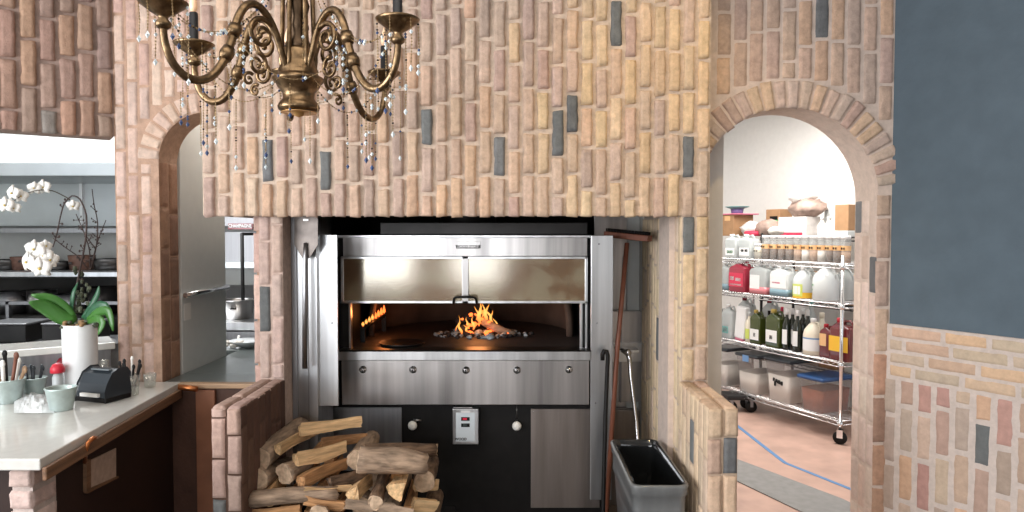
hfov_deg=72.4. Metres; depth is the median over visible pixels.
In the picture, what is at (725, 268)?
plastic jug
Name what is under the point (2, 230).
wall shelf
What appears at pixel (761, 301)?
wire shelf
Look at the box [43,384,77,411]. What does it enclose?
metal bucket
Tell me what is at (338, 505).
log
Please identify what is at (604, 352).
fire poker
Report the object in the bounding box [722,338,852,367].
wire shelf
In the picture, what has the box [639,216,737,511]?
wall
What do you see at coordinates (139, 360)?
pen
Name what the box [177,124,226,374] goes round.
wall partition
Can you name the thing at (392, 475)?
log
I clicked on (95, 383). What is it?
receipt printer
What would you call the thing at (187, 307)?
paper note
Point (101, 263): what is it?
frying pan
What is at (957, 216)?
wall
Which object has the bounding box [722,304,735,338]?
plastic jug
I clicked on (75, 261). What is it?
frying pan
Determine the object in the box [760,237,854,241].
wire shelf
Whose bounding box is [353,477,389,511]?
log
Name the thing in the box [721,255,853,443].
wire rack
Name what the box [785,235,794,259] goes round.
spice jar
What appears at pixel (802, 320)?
bottle
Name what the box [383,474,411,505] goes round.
log
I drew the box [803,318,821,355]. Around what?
plastic jug
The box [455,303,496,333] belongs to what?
fire
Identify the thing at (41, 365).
cutlery
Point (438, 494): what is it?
log
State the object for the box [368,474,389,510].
log
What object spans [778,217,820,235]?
carton
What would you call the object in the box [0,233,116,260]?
wall tiles
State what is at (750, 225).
plastic bag
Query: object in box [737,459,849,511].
floor mat
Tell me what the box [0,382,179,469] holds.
countertop
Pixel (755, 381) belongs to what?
storage bin
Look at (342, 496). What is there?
log
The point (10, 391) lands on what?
metal bucket
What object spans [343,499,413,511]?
log
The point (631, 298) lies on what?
wall
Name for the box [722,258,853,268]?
wire shelf
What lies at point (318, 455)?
log
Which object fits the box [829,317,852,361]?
plastic jug
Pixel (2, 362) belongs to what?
wooden utensil
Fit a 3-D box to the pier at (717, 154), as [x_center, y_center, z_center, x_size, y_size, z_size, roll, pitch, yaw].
[0.902,0.059,3.394,0.205,2.750,0.100,0,2,0]
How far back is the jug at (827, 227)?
5.82 m
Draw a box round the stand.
[302,506,454,511]
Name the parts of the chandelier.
flame bulb, arm, arm, upright rod, upright rod, arm, stem, upright rod, upright rod, arm, arm, flame bulb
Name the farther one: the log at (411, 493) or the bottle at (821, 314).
the bottle at (821, 314)
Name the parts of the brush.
handle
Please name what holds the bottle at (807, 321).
on the wire rack at (839, 437)
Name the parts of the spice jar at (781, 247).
lid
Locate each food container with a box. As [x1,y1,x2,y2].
[0,318,50,342]
[40,318,109,340]
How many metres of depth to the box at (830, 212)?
6.00 m
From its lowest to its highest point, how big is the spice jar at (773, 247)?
0.202 m
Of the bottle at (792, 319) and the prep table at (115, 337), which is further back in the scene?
the bottle at (792, 319)
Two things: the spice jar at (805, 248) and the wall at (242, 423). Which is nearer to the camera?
the wall at (242, 423)
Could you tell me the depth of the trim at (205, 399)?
3.08 m
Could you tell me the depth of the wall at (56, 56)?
2.95 m
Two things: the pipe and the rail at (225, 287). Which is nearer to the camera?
the rail at (225, 287)
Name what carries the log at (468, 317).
on the log at (470, 326)
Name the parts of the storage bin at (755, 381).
lid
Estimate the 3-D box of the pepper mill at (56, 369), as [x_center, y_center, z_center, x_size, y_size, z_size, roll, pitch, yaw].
[-1.827,0.499,2.816,0.054,0.138,0.053,0,2,0]
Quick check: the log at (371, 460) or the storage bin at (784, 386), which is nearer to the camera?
the log at (371, 460)
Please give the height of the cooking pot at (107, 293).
0.180 m
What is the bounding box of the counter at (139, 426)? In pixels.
[0,382,181,511]
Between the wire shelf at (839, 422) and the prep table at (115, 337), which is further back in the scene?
the wire shelf at (839, 422)
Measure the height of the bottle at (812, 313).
0.402 m
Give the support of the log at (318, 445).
on the log
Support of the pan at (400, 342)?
on the oven at (515, 423)
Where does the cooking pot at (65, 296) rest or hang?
on the cooking line
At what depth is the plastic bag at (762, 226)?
6.41 m
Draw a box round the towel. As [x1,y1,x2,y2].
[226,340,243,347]
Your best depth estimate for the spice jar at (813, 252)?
5.36 m
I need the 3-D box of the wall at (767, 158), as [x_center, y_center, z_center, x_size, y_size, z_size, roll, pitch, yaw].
[3.308,-0.017,5.614,0.080,2.750,4.800,-1,2,-25]
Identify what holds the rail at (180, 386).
attached to the counter at (139, 426)
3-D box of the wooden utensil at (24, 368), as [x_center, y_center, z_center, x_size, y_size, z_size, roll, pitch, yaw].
[-1.925,0.490,2.740,0.057,0.124,0.014,0,2,-7]
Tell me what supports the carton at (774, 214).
on the rack at (761, 238)
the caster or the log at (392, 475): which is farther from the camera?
the caster
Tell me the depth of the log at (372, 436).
3.00 m
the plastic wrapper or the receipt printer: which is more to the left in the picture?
the plastic wrapper
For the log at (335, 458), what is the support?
on the log at (323, 482)
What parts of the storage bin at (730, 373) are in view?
lid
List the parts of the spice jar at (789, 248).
lid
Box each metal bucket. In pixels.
[0,376,26,404]
[23,375,47,393]
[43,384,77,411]
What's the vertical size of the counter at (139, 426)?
0.885 m
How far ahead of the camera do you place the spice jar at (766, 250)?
5.80 m
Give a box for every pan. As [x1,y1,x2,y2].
[0,259,20,269]
[9,256,35,269]
[51,261,71,269]
[67,255,95,269]
[91,258,116,269]
[379,338,425,346]
[744,231,760,235]
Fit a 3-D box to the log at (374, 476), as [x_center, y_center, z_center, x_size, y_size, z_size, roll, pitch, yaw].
[-0.573,0.933,3.020,0.078,0.082,0.272,0,2,-2]
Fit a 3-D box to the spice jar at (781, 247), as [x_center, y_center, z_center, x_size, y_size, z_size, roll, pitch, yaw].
[2.188,-0.066,5.670,0.069,0.202,0.069,-1,2,-25]
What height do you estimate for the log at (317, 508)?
0.137 m
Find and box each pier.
[9,469,56,511]
[708,136,723,394]
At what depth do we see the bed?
3.94 m
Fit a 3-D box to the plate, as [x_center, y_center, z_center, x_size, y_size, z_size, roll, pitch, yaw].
[2.218,-0.475,6.894,0.239,0.024,0.240,0,2,0]
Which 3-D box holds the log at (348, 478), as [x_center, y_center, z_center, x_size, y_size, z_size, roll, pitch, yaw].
[-0.669,0.896,2.833,0.168,0.062,0.052,-2,3,-40]
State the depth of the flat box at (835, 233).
5.63 m
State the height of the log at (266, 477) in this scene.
0.149 m
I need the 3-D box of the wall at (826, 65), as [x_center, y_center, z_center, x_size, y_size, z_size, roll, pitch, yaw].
[1.245,-0.085,3.216,1.090,3.050,0.226,0,2,0]
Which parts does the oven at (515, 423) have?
panel, access panel, gas burner, knob, header panel, glass door, handle, plate, control panel, name plate, knob, access panel, panel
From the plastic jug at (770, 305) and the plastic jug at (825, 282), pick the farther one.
the plastic jug at (770, 305)
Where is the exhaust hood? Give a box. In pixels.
[0,162,115,225]
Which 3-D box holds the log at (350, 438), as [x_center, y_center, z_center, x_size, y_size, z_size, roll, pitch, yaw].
[-0.742,0.807,3.084,0.202,0.053,0.045,0,2,-25]
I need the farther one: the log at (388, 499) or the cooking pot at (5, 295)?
the cooking pot at (5, 295)
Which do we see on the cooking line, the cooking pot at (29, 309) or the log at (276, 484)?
the cooking pot at (29, 309)
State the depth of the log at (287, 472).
2.76 m
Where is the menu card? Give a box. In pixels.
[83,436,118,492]
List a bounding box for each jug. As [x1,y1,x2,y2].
[722,262,731,290]
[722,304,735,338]
[725,234,740,257]
[729,261,753,292]
[738,296,755,315]
[739,234,758,258]
[749,263,774,294]
[750,310,765,344]
[762,299,780,316]
[765,309,784,348]
[770,266,797,296]
[792,267,812,298]
[797,267,815,275]
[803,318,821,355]
[812,264,839,301]
[817,217,824,235]
[819,324,830,357]
[824,217,831,235]
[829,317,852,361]
[831,217,834,235]
[837,266,853,300]
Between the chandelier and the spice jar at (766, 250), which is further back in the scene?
the spice jar at (766, 250)
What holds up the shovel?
attached to the wall at (691, 268)
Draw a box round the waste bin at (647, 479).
[610,439,688,511]
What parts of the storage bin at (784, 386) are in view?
lid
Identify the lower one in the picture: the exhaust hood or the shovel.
the shovel
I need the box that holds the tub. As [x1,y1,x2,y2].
[731,209,743,212]
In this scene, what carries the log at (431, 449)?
on the log at (374, 476)
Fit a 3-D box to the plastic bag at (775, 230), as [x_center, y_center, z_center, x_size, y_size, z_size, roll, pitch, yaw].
[2.425,-0.225,6.326,0.219,0.093,0.228,0,2,0]
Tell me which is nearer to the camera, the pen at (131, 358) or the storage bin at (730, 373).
the pen at (131, 358)
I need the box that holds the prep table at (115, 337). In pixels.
[0,335,117,343]
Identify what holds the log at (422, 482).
on the log at (411, 493)
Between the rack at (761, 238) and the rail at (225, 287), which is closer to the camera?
the rail at (225, 287)
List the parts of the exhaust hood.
panel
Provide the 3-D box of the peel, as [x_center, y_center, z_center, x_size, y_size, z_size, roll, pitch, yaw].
[-0.920,0.156,3.137,0.086,0.688,0.085,-1,2,-37]
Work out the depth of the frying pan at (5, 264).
4.73 m
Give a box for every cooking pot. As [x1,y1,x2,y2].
[0,290,25,314]
[22,288,57,313]
[53,293,86,313]
[84,286,117,313]
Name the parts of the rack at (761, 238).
post, post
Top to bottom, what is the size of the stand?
0.297 m
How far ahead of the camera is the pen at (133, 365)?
2.83 m
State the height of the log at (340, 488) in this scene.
0.034 m
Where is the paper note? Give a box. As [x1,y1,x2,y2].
[184,302,190,320]
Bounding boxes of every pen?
[130,356,133,379]
[131,364,134,392]
[133,359,140,389]
[133,363,141,391]
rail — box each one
[178,384,197,391]
[183,285,229,297]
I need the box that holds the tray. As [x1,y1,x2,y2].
[723,213,758,214]
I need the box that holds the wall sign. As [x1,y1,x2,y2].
[228,224,253,229]
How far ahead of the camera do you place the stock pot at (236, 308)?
4.49 m
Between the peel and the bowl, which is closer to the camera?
the peel
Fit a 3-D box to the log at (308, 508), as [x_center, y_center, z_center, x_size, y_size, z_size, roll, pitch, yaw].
[-0.824,1.024,3.006,0.056,0.068,0.365,0,3,-3]
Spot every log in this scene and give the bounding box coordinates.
[248,486,339,508]
[252,505,301,511]
[257,457,291,489]
[260,417,308,468]
[266,477,286,506]
[274,432,319,454]
[276,460,313,483]
[279,503,297,506]
[292,440,346,465]
[296,458,347,485]
[298,416,361,435]
[303,495,344,510]
[304,484,352,491]
[304,506,310,511]
[310,505,333,511]
[313,442,321,466]
[317,454,343,485]
[320,433,366,446]
[324,456,337,462]
[326,470,366,485]
[334,491,347,511]
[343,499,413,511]
[346,474,372,499]
[347,430,379,469]
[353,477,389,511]
[356,446,428,473]
[364,442,437,456]
[367,474,377,490]
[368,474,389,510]
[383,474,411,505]
[386,474,408,501]
[389,474,402,482]
[404,479,417,507]
[411,497,439,511]
[412,479,438,491]
[413,456,438,491]
[426,489,443,511]
[454,306,490,324]
[457,315,494,332]
[482,319,515,334]
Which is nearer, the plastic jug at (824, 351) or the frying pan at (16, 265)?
the frying pan at (16, 265)
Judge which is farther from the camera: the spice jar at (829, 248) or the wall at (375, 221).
the spice jar at (829, 248)
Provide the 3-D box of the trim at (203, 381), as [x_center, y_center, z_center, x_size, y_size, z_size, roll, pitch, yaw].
[-1.339,0.569,3.189,0.579,0.022,0.225,0,2,0]
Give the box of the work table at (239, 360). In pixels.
[185,345,257,373]
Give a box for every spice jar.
[753,244,762,258]
[761,235,769,258]
[769,235,777,259]
[777,235,786,259]
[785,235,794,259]
[793,235,801,260]
[801,235,810,260]
[809,235,817,261]
[817,236,825,261]
[825,236,834,261]
[833,236,841,262]
[841,236,850,262]
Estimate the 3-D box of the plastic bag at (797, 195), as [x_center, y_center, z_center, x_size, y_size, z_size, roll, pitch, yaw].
[2.556,-0.529,6.178,0.230,0.129,0.272,0,2,0]
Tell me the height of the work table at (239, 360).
0.881 m
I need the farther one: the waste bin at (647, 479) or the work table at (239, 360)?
the work table at (239, 360)
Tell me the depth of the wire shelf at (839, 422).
5.51 m
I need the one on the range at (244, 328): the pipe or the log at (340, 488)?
the pipe
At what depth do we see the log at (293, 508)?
2.70 m
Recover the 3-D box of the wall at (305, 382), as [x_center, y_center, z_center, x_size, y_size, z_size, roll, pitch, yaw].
[-0.943,0.624,3.348,0.114,1.623,0.320,0,2,0]
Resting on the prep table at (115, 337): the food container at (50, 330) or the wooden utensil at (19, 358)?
the food container at (50, 330)
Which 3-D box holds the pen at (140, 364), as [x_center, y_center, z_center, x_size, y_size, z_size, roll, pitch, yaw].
[-1.525,0.496,2.851,0.039,0.120,0.009,0,2,0]
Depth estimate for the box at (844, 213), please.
5.63 m
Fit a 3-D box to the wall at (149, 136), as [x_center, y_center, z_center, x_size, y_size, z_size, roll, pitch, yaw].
[-1.396,-0.084,3.169,0.712,3.050,0.200,0,2,0]
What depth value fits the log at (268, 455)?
2.86 m
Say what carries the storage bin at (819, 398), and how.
on the wire rack at (839, 437)
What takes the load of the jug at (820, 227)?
on the rack at (761, 238)
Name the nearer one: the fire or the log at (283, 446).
the log at (283, 446)
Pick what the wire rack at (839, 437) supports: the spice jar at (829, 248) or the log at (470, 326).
the spice jar at (829, 248)
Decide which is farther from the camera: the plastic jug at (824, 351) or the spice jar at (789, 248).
the spice jar at (789, 248)
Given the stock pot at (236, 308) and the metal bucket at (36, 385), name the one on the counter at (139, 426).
the metal bucket at (36, 385)
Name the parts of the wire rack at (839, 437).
post, post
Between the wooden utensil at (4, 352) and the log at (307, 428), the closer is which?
the wooden utensil at (4, 352)
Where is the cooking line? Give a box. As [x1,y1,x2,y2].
[0,277,117,334]
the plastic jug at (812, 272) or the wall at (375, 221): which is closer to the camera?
the wall at (375, 221)
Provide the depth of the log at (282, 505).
2.84 m
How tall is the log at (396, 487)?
0.136 m
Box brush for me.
[604,228,651,511]
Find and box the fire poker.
[600,349,609,511]
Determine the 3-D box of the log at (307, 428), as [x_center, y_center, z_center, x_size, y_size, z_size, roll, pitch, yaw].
[-0.769,0.714,2.968,0.267,0.057,0.044,0,2,-33]
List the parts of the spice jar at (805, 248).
lid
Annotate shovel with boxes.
[614,347,638,438]
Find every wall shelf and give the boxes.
[0,228,115,232]
[0,270,116,276]
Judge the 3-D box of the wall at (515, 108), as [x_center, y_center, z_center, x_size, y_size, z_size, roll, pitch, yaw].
[-0.238,-0.904,3.598,2.167,1.439,1.305,0,2,0]
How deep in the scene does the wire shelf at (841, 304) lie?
5.46 m
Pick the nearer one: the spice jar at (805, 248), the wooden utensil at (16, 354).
the wooden utensil at (16, 354)
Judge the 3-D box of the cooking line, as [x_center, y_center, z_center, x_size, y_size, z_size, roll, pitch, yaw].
[-3.416,0.777,4.859,1.969,1.214,0.740,0,2,0]
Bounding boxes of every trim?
[0,349,110,387]
[165,374,255,388]
[196,390,215,511]
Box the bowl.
[229,337,254,347]
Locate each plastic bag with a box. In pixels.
[739,221,757,233]
[755,219,777,234]
[767,226,783,234]
[788,198,827,216]
[789,189,817,202]
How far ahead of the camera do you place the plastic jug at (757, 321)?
5.90 m
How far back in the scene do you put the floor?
4.99 m
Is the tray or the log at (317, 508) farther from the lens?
the tray
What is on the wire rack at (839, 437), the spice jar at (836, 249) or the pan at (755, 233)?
the spice jar at (836, 249)
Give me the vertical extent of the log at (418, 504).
0.079 m
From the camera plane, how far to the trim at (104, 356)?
2.95 m
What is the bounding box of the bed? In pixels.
[433,328,533,339]
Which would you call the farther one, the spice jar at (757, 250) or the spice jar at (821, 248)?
the spice jar at (757, 250)
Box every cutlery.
[32,365,35,378]
[39,364,43,377]
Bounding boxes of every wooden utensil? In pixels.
[0,360,4,380]
[2,350,8,380]
[11,352,18,380]
[15,357,20,379]
[19,366,26,378]
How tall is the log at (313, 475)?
0.067 m
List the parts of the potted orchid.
stem, stem, stem, stem, stem, stem, stem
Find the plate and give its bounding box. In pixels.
[726,206,749,208]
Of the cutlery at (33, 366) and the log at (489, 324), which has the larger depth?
the log at (489, 324)
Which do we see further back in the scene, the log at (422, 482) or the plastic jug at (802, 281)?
the plastic jug at (802, 281)
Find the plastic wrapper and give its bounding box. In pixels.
[14,392,53,412]
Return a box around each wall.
[0,0,118,367]
[0,133,256,284]
[112,0,259,511]
[200,0,711,218]
[211,216,369,511]
[291,216,332,505]
[370,216,593,234]
[594,216,639,408]
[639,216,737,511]
[658,0,895,511]
[721,115,854,406]
[882,0,1023,511]
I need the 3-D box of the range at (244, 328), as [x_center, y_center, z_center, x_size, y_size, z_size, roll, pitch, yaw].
[-1.850,0.236,4.781,1.300,2.300,0.900,0,2,0]
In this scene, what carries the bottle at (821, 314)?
on the wire rack at (839, 437)
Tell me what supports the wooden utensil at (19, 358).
in the metal bucket at (10, 391)
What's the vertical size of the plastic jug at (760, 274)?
0.260 m
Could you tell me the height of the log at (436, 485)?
0.054 m
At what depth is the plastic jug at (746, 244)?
5.98 m
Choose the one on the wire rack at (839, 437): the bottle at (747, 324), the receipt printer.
the bottle at (747, 324)
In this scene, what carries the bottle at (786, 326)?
on the wire rack at (839, 437)
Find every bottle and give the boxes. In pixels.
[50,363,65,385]
[745,312,750,342]
[782,308,790,349]
[790,308,794,349]
[792,310,801,351]
[800,308,805,349]
[803,310,810,331]
[805,302,816,318]
[819,312,825,328]
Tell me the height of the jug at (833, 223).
0.165 m
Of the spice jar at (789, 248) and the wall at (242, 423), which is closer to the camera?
the wall at (242, 423)
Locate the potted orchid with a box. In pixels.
[0,179,113,383]
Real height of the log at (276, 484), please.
0.081 m
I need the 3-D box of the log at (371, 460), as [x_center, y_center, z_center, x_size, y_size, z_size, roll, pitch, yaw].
[-0.477,0.822,2.807,0.288,0.124,0.105,0,2,-9]
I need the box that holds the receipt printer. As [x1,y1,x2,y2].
[75,364,130,403]
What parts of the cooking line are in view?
rail, rail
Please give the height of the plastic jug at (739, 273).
0.270 m
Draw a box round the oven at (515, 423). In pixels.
[318,216,612,511]
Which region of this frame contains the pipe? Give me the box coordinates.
[240,232,255,299]
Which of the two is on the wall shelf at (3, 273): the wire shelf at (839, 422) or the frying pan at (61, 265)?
the frying pan at (61, 265)
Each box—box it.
[723,215,752,235]
[824,206,834,223]
[833,231,854,236]
[835,204,854,230]
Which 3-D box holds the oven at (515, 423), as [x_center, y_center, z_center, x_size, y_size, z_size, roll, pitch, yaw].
[-0.283,0.271,4.050,1.562,2.280,1.684,0,2,0]
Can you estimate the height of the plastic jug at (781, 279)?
0.250 m
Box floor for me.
[609,385,851,511]
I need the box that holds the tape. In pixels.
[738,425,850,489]
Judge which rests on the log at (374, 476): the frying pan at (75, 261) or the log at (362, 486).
the log at (362, 486)
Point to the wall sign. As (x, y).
(230, 226)
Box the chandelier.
[137,0,420,170]
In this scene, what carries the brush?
on the floor
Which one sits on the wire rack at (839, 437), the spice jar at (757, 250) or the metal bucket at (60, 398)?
the spice jar at (757, 250)
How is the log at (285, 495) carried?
on the log at (293, 508)
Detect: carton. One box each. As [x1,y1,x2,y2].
[766,209,791,220]
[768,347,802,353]
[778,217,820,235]
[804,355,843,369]
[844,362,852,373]
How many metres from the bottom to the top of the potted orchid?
0.873 m
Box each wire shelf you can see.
[721,385,851,426]
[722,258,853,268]
[722,290,853,309]
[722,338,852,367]
[759,297,853,311]
[759,359,851,379]
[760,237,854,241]
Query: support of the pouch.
on the wire rack at (839, 437)
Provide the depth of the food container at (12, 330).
3.99 m
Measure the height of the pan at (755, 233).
0.050 m
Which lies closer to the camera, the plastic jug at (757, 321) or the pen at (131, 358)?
the pen at (131, 358)
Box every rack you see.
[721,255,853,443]
[759,233,854,398]
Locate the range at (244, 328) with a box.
[225,217,292,385]
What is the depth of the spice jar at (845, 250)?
5.09 m
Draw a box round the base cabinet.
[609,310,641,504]
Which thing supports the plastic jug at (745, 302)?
on the wire rack at (839, 437)
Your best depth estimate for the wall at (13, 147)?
5.23 m
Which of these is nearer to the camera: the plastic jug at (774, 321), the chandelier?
the chandelier
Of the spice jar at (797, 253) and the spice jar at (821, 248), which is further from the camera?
the spice jar at (797, 253)
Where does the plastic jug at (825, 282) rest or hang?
on the wire rack at (839, 437)
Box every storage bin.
[721,343,755,385]
[735,349,785,394]
[764,354,820,403]
[797,370,851,412]
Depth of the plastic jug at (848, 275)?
5.32 m
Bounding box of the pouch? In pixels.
[734,306,749,341]
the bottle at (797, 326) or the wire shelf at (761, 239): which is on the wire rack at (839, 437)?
the bottle at (797, 326)
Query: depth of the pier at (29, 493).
2.10 m
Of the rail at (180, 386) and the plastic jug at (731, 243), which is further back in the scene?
the plastic jug at (731, 243)
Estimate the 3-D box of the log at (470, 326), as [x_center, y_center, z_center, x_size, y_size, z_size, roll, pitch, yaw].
[-0.204,0.395,4.064,0.059,0.085,0.276,2,3,42]
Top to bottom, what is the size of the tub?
0.045 m
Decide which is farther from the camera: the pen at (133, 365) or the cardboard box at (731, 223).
the cardboard box at (731, 223)
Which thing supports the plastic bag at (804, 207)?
on the carton at (791, 225)
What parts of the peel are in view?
handle, blade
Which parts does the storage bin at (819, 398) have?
lid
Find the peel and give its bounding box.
[294,216,317,368]
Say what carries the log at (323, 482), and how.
on the log at (308, 508)
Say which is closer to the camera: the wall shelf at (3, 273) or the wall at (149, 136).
the wall at (149, 136)
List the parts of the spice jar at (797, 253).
lid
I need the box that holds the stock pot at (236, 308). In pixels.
[226,298,253,319]

